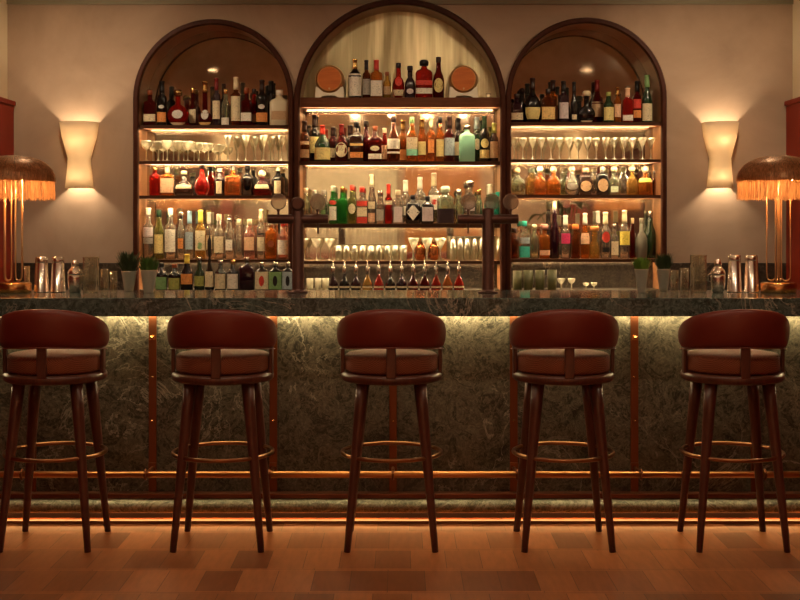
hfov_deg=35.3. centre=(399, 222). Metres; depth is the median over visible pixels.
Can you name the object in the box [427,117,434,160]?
bottle
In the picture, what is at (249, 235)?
bottle
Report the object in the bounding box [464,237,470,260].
glass
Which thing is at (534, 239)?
bottle
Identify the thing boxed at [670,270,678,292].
glass
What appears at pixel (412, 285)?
syrup bottle
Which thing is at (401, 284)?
syrup bottle
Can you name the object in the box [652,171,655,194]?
bottle
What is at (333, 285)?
syrup bottle
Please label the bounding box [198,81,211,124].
decanter
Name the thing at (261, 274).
bottle
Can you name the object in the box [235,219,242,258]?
bottle
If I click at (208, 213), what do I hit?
bottle
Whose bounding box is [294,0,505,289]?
trim
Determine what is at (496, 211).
bottle
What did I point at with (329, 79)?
barrel
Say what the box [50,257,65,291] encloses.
tin
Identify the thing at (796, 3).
wall
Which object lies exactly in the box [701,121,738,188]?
wall sconce
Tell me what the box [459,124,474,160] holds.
bottle
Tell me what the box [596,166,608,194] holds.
bottle
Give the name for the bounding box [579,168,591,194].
bottle
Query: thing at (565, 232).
bottle
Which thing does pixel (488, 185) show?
bottle
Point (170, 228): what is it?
bottle
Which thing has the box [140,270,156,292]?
plant pot
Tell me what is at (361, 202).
bottle
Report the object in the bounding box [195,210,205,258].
bottle
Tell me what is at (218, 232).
bottle
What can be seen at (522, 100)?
bottle
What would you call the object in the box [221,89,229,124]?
bottle
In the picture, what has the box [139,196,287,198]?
shelf
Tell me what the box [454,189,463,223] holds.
bottle
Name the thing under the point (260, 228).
bottle
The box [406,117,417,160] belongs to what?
bottle
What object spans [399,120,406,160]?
bottle
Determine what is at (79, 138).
wall sconce
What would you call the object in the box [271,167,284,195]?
bottle
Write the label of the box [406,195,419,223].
bottle
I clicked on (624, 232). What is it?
bottle
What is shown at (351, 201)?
bottle
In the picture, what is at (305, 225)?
shelf
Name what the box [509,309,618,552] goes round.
bar stool
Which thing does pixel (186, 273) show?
bottle
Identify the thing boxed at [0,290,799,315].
countertop
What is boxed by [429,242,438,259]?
copper mug
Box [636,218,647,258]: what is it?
bottle
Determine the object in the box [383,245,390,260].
glass
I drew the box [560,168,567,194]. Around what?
bottle
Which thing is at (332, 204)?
bottle
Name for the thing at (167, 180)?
bottle
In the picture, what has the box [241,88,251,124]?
bottle
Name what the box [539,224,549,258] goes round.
bottle
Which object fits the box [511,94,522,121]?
bottle
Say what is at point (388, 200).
bottle
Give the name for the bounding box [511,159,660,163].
shelf
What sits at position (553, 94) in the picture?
bottle
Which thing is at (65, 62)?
wall
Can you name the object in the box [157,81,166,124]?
bottle
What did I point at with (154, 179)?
bottle
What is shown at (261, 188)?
decanter
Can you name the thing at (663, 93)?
trim
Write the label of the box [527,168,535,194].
bottle
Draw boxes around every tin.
[34,257,48,291]
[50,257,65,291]
[727,255,741,291]
[744,255,758,291]
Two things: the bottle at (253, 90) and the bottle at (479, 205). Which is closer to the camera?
the bottle at (479, 205)
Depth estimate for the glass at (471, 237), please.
8.63 m
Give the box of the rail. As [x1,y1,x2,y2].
[0,463,799,479]
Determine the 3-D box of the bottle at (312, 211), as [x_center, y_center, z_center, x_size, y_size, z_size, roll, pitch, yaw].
[-0.589,-0.111,8.665,0.058,0.234,0.046,0,0,0]
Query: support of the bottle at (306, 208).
on the shelf at (305, 225)
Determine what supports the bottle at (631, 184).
on the shelf at (518, 196)
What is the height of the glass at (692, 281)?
0.192 m
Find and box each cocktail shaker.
[67,260,82,292]
[707,259,725,292]
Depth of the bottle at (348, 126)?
8.75 m
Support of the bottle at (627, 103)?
on the shelf at (514, 125)
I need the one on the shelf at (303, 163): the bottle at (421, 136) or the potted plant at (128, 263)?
the bottle at (421, 136)
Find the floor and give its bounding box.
[0,518,799,599]
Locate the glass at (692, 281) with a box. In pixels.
[690,255,706,292]
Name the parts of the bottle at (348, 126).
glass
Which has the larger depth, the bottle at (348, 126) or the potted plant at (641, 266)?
the bottle at (348, 126)
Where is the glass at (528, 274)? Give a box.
[523,270,532,289]
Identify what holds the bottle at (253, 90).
on the shelf at (145, 127)
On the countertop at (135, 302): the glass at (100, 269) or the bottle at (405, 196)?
the glass at (100, 269)
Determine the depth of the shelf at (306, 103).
8.57 m
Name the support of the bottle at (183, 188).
on the shelf at (140, 197)
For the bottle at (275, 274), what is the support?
on the countertop
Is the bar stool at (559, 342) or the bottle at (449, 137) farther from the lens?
the bottle at (449, 137)
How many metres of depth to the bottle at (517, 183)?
8.63 m
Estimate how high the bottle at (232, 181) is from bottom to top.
0.206 m
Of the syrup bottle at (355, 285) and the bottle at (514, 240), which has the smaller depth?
the syrup bottle at (355, 285)
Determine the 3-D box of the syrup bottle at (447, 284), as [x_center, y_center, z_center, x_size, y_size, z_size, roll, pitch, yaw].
[0.320,0.355,8.460,0.068,0.200,0.068,0,0,0]
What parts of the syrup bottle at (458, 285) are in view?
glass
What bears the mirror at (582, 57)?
attached to the wall
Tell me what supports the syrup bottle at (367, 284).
on the countertop
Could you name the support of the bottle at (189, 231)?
on the shelf at (164, 260)
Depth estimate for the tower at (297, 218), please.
6.40 m
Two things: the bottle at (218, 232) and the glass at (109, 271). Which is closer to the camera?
the glass at (109, 271)
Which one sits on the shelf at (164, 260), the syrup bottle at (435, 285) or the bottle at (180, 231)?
the bottle at (180, 231)
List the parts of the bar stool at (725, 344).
leg, leg, seat frame, seat, backrest, leg, leg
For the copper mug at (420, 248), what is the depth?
8.73 m
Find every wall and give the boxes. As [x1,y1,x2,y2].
[0,0,6,98]
[7,5,792,262]
[793,0,799,98]
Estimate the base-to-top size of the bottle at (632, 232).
0.280 m
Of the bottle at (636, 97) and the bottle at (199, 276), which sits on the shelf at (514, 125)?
the bottle at (636, 97)
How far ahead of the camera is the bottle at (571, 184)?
8.64 m
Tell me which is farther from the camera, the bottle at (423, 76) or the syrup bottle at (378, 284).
the bottle at (423, 76)
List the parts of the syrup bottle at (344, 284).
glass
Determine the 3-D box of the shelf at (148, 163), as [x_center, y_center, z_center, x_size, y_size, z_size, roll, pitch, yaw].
[-1.267,-0.412,8.707,1.022,0.022,0.275,0,0,0]
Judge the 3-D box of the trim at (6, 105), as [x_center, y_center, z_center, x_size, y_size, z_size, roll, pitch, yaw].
[-2.639,0.316,2.664,0.062,2.280,11.729,0,0,0]
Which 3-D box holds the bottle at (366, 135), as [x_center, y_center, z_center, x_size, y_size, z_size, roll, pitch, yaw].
[-0.237,-0.567,8.775,0.072,0.292,0.072,0,0,0]
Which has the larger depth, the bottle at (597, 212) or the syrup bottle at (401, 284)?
the bottle at (597, 212)
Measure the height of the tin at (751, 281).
0.191 m
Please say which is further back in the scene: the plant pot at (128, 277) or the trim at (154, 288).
the trim at (154, 288)
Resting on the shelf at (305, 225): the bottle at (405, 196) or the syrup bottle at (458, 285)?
the bottle at (405, 196)
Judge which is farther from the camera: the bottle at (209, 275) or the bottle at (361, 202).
the bottle at (361, 202)
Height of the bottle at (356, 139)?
0.276 m
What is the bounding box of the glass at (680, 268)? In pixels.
[680,268,688,292]
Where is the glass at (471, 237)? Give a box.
[471,237,477,260]
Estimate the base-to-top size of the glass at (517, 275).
0.135 m
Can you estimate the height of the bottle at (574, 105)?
0.283 m
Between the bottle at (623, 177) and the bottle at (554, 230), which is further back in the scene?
the bottle at (623, 177)
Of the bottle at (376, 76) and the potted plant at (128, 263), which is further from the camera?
the bottle at (376, 76)
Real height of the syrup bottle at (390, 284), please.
0.200 m
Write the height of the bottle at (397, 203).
0.234 m
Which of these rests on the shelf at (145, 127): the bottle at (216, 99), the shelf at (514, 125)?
the bottle at (216, 99)
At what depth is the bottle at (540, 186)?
8.64 m
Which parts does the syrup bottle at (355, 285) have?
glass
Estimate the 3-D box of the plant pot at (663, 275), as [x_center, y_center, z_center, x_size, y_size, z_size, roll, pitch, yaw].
[1.379,0.298,6.580,0.075,0.115,0.075,0,0,0]
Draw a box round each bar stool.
[0,309,110,552]
[167,309,276,552]
[337,309,445,552]
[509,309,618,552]
[677,309,790,552]
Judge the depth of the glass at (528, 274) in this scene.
8.42 m
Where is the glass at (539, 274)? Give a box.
[535,270,544,289]
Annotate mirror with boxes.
[147,31,287,257]
[303,111,496,259]
[511,29,652,257]
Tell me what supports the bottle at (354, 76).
on the shelf at (306, 103)
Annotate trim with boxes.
[0,97,15,281]
[7,0,792,4]
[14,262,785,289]
[133,19,293,289]
[141,288,658,289]
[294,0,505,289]
[506,18,666,289]
[784,97,799,289]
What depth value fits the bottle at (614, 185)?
8.64 m
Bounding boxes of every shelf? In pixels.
[139,125,287,130]
[139,161,287,165]
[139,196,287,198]
[139,258,287,262]
[300,97,499,110]
[300,161,499,166]
[304,224,499,227]
[304,260,499,263]
[511,122,660,128]
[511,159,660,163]
[511,258,654,261]
[516,195,660,198]
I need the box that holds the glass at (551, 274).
[547,270,556,289]
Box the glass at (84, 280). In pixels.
[83,257,98,292]
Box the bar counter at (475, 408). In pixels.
[0,316,799,523]
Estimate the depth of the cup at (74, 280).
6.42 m
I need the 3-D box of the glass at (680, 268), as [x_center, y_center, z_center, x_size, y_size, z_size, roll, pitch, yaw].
[1.458,0.293,6.440,0.049,0.125,0.049,0,0,0]
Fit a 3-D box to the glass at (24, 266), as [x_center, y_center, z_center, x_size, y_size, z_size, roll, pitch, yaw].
[-1.952,0.290,6.580,0.031,0.131,0.031,0,0,0]
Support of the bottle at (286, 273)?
on the countertop
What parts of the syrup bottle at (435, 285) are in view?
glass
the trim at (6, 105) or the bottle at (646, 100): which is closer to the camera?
the trim at (6, 105)
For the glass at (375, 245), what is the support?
on the shelf at (305, 261)
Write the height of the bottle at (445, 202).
0.262 m
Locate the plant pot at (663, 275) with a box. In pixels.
[657,269,670,290]
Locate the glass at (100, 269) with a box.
[100,269,108,292]
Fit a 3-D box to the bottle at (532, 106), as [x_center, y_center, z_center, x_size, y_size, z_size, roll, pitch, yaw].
[0.913,-0.845,8.665,0.116,0.311,0.105,0,0,0]
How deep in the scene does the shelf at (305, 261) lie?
8.57 m
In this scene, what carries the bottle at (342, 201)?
on the shelf at (305, 225)
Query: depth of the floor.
5.39 m
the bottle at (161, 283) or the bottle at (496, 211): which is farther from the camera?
the bottle at (496, 211)
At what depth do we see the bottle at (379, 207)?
8.64 m
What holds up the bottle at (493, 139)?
on the shelf at (303, 163)
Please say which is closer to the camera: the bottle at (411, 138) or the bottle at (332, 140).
the bottle at (411, 138)
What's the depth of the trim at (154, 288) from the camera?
8.62 m
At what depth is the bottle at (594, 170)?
8.74 m
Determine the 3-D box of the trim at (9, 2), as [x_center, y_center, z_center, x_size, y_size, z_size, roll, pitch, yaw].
[0.000,-1.545,8.540,5.340,0.118,0.020,0,0,0]
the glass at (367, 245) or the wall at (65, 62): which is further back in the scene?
the glass at (367, 245)
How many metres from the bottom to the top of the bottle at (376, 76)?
0.268 m
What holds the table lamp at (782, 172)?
on the countertop at (135, 302)
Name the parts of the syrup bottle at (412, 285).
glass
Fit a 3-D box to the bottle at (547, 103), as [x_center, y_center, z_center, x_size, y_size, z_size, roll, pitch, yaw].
[1.020,-0.807,8.665,0.094,0.235,0.072,0,0,0]
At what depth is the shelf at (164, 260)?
8.57 m
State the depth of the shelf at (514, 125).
8.57 m
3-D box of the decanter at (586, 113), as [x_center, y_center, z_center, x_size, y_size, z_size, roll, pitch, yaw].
[1.286,-0.800,8.665,0.120,0.221,0.058,0,0,0]
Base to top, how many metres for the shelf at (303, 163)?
0.026 m
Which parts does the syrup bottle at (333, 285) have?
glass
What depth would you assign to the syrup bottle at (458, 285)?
8.44 m
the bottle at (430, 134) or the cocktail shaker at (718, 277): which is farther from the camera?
the bottle at (430, 134)
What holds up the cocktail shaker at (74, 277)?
on the countertop at (135, 302)
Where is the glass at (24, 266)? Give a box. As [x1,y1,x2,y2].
[24,266,29,281]
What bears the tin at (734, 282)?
on the countertop at (135, 302)
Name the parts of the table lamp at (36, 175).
stem, stem, stem, lamp shade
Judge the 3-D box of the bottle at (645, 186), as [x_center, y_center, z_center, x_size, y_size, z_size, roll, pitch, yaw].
[1.689,-0.292,8.665,0.100,0.202,0.070,0,0,0]
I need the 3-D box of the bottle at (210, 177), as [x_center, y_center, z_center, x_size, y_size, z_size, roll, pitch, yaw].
[-1.323,-0.289,8.775,0.063,0.204,0.063,0,0,0]
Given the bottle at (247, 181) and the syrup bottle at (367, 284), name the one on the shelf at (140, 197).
the bottle at (247, 181)
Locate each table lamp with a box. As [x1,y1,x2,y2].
[0,155,55,292]
[736,155,799,292]
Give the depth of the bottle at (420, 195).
8.75 m
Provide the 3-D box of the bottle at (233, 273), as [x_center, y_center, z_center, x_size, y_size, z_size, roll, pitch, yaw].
[-1.127,0.352,8.480,0.081,0.206,0.082,0,0,0]
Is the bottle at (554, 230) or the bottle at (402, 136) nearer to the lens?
the bottle at (554, 230)
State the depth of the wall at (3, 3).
8.46 m
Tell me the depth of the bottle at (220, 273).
8.45 m
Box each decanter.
[167,90,188,124]
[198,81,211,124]
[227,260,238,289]
[239,257,254,289]
[254,170,269,195]
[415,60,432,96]
[578,91,594,121]
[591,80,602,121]
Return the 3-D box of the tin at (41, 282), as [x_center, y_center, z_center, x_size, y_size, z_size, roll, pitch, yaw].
[-1.848,0.265,6.480,0.078,0.181,0.078,0,0,0]
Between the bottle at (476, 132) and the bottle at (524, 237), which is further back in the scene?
the bottle at (476, 132)
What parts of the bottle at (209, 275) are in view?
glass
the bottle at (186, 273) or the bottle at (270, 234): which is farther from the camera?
the bottle at (270, 234)
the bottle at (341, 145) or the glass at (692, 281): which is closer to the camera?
the glass at (692, 281)
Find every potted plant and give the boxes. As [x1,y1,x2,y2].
[115,251,142,290]
[139,256,158,292]
[631,257,651,292]
[651,253,674,290]
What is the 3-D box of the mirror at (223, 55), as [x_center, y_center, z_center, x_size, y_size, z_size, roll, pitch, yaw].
[-1.267,-0.544,8.858,1.028,1.620,0.024,0,0,0]
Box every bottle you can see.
[143,90,156,124]
[143,208,153,258]
[149,167,159,195]
[154,210,163,258]
[155,263,167,289]
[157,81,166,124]
[160,165,174,195]
[165,208,175,258]
[168,264,180,289]
[175,171,192,195]
[177,212,184,258]
[181,254,192,289]
[185,211,193,258]
[188,88,197,124]
[194,165,209,195]
[194,257,204,289]
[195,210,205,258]
[205,227,213,289]
[206,167,214,195]
[206,212,212,258]
[212,78,220,124]
[214,168,224,195]
[214,214,223,258]
[215,260,225,289]
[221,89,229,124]
[224,215,234,258]
[225,166,240,195]
[231,77,240,124]
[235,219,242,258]
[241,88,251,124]
[241,166,253,195]
[244,219,254,258]
[252,89,255,124]
[255,262,268,289]
[256,80,267,124]
[257,209,264,258]
[265,224,276,258]
[268,81,273,124]
[269,90,287,124]
[269,262,281,289]
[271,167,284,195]
[277,224,287,258]
[282,262,291,289]
[300,121,309,160]
[303,188,309,213]
[309,115,319,160]
[310,190,316,213]
[315,125,329,160]
[319,190,327,213]
[328,127,336,160]
[328,186,337,223]
[328,262,337,289]
[335,124,347,160]
[338,187,346,223]
[339,261,348,289]
[346,125,352,160]
[348,185,355,223]
[349,59,360,96]
[350,122,362,160]
[351,261,360,289]
[357,187,366,223]
[362,261,371,289]
[363,60,369,96]
[363,121,370,160]
[368,126,381,160]
[368,174,374,223]
[371,60,381,96]
[374,261,383,289]
[375,191,384,223]
[382,128,386,160]
[383,72,390,96]
[385,184,391,223]
[385,261,394,289]
[387,116,399,160]
[392,63,404,96]
[392,190,403,223]
[397,261,406,289]
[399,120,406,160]
[401,180,409,223]
[405,66,414,96]
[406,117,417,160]
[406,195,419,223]
[408,261,417,289]
[415,177,425,223]
[418,118,425,160]
[420,261,429,289]
[421,196,433,223]
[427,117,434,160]
[429,173,438,223]
[431,261,440,289]
[433,57,443,96]
[436,117,443,160]
[437,186,453,223]
[442,261,452,289]
[444,116,454,160]
[454,118,461,160]
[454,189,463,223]
[454,261,463,289]
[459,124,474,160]
[465,180,474,213]
[473,117,479,160]
[475,190,482,213]
[479,116,489,160]
[485,184,492,207]
[490,123,497,160]
[494,192,499,213]
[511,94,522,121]
[511,167,524,194]
[511,228,518,258]
[519,88,526,121]
[519,221,529,258]
[524,78,540,121]
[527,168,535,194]
[530,224,538,258]
[533,166,546,194]
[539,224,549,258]
[541,89,554,121]
[547,166,560,194]
[550,80,557,121]
[550,201,558,258]
[558,81,568,121]
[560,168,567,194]
[561,215,569,258]
[565,166,578,194]
[570,82,577,121]
[571,224,579,258]
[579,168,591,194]
[580,213,589,258]
[590,226,598,258]
[592,168,596,194]
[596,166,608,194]
[596,211,601,257]
[601,212,609,258]
[603,92,613,121]
[609,166,619,194]
[610,224,618,258]
[614,87,620,121]
[618,167,627,194]
[619,210,629,258]
[622,88,632,121]
[626,165,637,194]
[630,218,634,258]
[633,81,640,121]
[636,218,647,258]
[638,166,652,194]
[642,75,651,121]
[645,211,655,257]
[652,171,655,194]
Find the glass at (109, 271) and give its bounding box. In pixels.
[109,271,117,292]
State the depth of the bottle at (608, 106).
8.64 m
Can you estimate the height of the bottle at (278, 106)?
0.248 m
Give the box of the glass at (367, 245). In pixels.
[367,245,374,260]
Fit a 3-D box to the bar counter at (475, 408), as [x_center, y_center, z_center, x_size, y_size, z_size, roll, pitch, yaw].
[0.000,0.950,6.343,5.236,1.012,0.515,0,0,0]
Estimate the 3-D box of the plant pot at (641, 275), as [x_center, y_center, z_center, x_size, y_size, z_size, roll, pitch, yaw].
[1.233,0.295,6.420,0.073,0.121,0.073,0,0,0]
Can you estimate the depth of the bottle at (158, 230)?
8.64 m
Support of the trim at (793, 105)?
attached to the wall at (796, 3)
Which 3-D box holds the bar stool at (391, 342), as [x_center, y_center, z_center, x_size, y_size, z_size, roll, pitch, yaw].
[-0.036,0.918,5.740,0.496,1.080,0.490,0,0,10]
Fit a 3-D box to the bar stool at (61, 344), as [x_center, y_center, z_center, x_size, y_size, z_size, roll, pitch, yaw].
[-1.573,0.918,5.740,0.496,1.080,0.490,0,0,10]
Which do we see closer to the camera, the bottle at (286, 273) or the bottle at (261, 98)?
the bottle at (286, 273)
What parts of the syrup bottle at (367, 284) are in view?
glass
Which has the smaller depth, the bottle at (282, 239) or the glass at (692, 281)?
the glass at (692, 281)
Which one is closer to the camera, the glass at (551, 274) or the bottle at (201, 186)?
the glass at (551, 274)
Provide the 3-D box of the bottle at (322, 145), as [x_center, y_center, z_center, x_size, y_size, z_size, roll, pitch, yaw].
[-0.534,-0.548,8.665,0.110,0.255,0.111,0,0,0]
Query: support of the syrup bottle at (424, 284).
on the countertop
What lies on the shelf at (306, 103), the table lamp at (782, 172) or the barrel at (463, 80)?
the barrel at (463, 80)
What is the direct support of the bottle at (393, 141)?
on the shelf at (303, 163)
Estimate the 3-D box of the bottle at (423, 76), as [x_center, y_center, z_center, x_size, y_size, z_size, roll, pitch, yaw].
[0.165,-0.990,8.665,0.118,0.268,0.089,0,0,0]
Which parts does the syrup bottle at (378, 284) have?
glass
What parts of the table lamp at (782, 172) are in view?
lamp shade, stem, stem, stem, stem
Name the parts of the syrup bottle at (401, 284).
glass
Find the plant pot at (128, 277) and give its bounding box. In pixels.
[121,271,136,290]
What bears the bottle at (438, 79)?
on the shelf at (306, 103)
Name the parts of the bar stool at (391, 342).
leg, leg, seat, seat frame, backrest, leg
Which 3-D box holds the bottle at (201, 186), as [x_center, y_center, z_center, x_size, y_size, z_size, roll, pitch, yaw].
[-1.365,-0.294,8.665,0.107,0.213,0.096,0,0,0]
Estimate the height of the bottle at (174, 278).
0.179 m
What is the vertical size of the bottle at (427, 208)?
0.193 m
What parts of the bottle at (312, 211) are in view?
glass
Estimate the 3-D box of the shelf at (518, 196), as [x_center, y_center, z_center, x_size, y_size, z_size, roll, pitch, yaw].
[1.265,-0.180,8.707,1.025,0.022,0.275,0,0,0]
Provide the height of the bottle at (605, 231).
0.321 m
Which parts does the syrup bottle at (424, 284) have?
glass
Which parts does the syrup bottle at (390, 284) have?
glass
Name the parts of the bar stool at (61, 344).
leg, leg, seat, seat frame, backrest, leg, leg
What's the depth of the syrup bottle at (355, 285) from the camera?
8.44 m
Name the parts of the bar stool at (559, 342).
leg, leg, seat frame, seat, backrest, leg, leg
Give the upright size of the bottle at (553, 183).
0.202 m
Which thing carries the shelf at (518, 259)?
attached to the wall at (65, 62)
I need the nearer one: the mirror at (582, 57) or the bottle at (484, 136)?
the bottle at (484, 136)
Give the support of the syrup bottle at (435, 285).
on the countertop
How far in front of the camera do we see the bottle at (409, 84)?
8.64 m
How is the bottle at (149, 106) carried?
on the shelf at (145, 127)
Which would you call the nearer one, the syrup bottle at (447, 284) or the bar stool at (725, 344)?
the bar stool at (725, 344)
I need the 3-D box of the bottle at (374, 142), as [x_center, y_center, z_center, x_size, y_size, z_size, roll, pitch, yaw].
[-0.172,-0.545,8.665,0.094,0.248,0.076,0,0,0]
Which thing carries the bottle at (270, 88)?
on the shelf at (145, 127)
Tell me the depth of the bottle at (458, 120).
8.75 m
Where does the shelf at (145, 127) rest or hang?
attached to the wall at (65, 62)
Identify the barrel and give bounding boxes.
[315,65,344,96]
[448,65,477,96]
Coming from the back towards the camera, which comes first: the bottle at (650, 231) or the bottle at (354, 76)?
the bottle at (650, 231)
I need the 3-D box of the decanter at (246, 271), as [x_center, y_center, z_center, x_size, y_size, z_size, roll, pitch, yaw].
[-1.032,0.342,8.480,0.104,0.227,0.078,0,0,0]
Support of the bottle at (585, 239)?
on the shelf at (518, 259)
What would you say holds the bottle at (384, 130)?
on the shelf at (303, 163)
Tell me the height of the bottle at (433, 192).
0.356 m
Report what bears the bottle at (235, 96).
on the shelf at (145, 127)
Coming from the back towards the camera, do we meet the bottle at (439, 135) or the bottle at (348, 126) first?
the bottle at (348, 126)
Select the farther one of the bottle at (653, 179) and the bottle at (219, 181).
the bottle at (653, 179)
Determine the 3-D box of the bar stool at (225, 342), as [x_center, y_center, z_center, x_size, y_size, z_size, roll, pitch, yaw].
[-0.807,0.918,5.740,0.496,1.080,0.490,0,0,10]
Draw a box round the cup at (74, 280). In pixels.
[67,274,82,292]
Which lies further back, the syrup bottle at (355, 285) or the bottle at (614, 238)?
the bottle at (614, 238)
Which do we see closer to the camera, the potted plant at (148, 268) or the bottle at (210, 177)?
the potted plant at (148, 268)
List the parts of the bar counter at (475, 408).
marble panel, marble panel, marble panel, marble panel, floor trim, marble panel, marble panel, marble panel, marble panel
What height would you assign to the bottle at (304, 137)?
0.283 m
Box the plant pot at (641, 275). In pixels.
[635,269,648,292]
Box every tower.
[267,194,328,292]
[457,194,518,292]
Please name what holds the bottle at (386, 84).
on the shelf at (306, 103)
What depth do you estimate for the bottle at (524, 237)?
8.64 m
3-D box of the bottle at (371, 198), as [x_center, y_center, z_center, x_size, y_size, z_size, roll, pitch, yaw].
[-0.197,-0.166,8.665,0.053,0.344,0.054,0,0,0]
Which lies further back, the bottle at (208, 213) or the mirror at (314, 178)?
the mirror at (314, 178)
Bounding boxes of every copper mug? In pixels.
[415,242,424,259]
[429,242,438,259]
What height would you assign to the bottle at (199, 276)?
0.227 m
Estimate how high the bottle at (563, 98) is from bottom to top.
0.290 m
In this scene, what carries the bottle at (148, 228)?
on the shelf at (164, 260)
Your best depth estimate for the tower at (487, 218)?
6.40 m
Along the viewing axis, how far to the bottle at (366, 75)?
8.64 m
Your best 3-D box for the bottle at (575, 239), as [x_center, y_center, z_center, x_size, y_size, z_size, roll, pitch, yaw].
[1.210,0.126,8.665,0.063,0.238,0.063,0,0,0]
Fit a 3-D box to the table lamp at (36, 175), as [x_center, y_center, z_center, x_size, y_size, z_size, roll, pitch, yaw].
[-1.984,0.004,6.450,0.424,0.702,0.423,0,0,-40]
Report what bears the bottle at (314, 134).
on the shelf at (303, 163)
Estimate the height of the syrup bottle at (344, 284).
0.200 m
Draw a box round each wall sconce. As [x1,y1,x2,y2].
[59,121,98,188]
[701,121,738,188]
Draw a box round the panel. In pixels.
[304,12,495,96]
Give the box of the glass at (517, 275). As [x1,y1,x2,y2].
[513,271,521,289]
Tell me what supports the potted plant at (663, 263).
on the countertop at (135, 302)
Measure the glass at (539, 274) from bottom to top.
0.139 m
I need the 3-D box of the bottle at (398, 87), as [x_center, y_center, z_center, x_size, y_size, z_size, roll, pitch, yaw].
[-0.010,-0.980,8.665,0.083,0.247,0.075,0,0,0]
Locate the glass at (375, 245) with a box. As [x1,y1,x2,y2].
[375,245,382,260]
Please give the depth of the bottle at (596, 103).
8.74 m
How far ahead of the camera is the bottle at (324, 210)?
8.76 m
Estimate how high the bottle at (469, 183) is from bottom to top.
0.303 m
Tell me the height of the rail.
0.056 m
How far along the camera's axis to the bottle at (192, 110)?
8.76 m

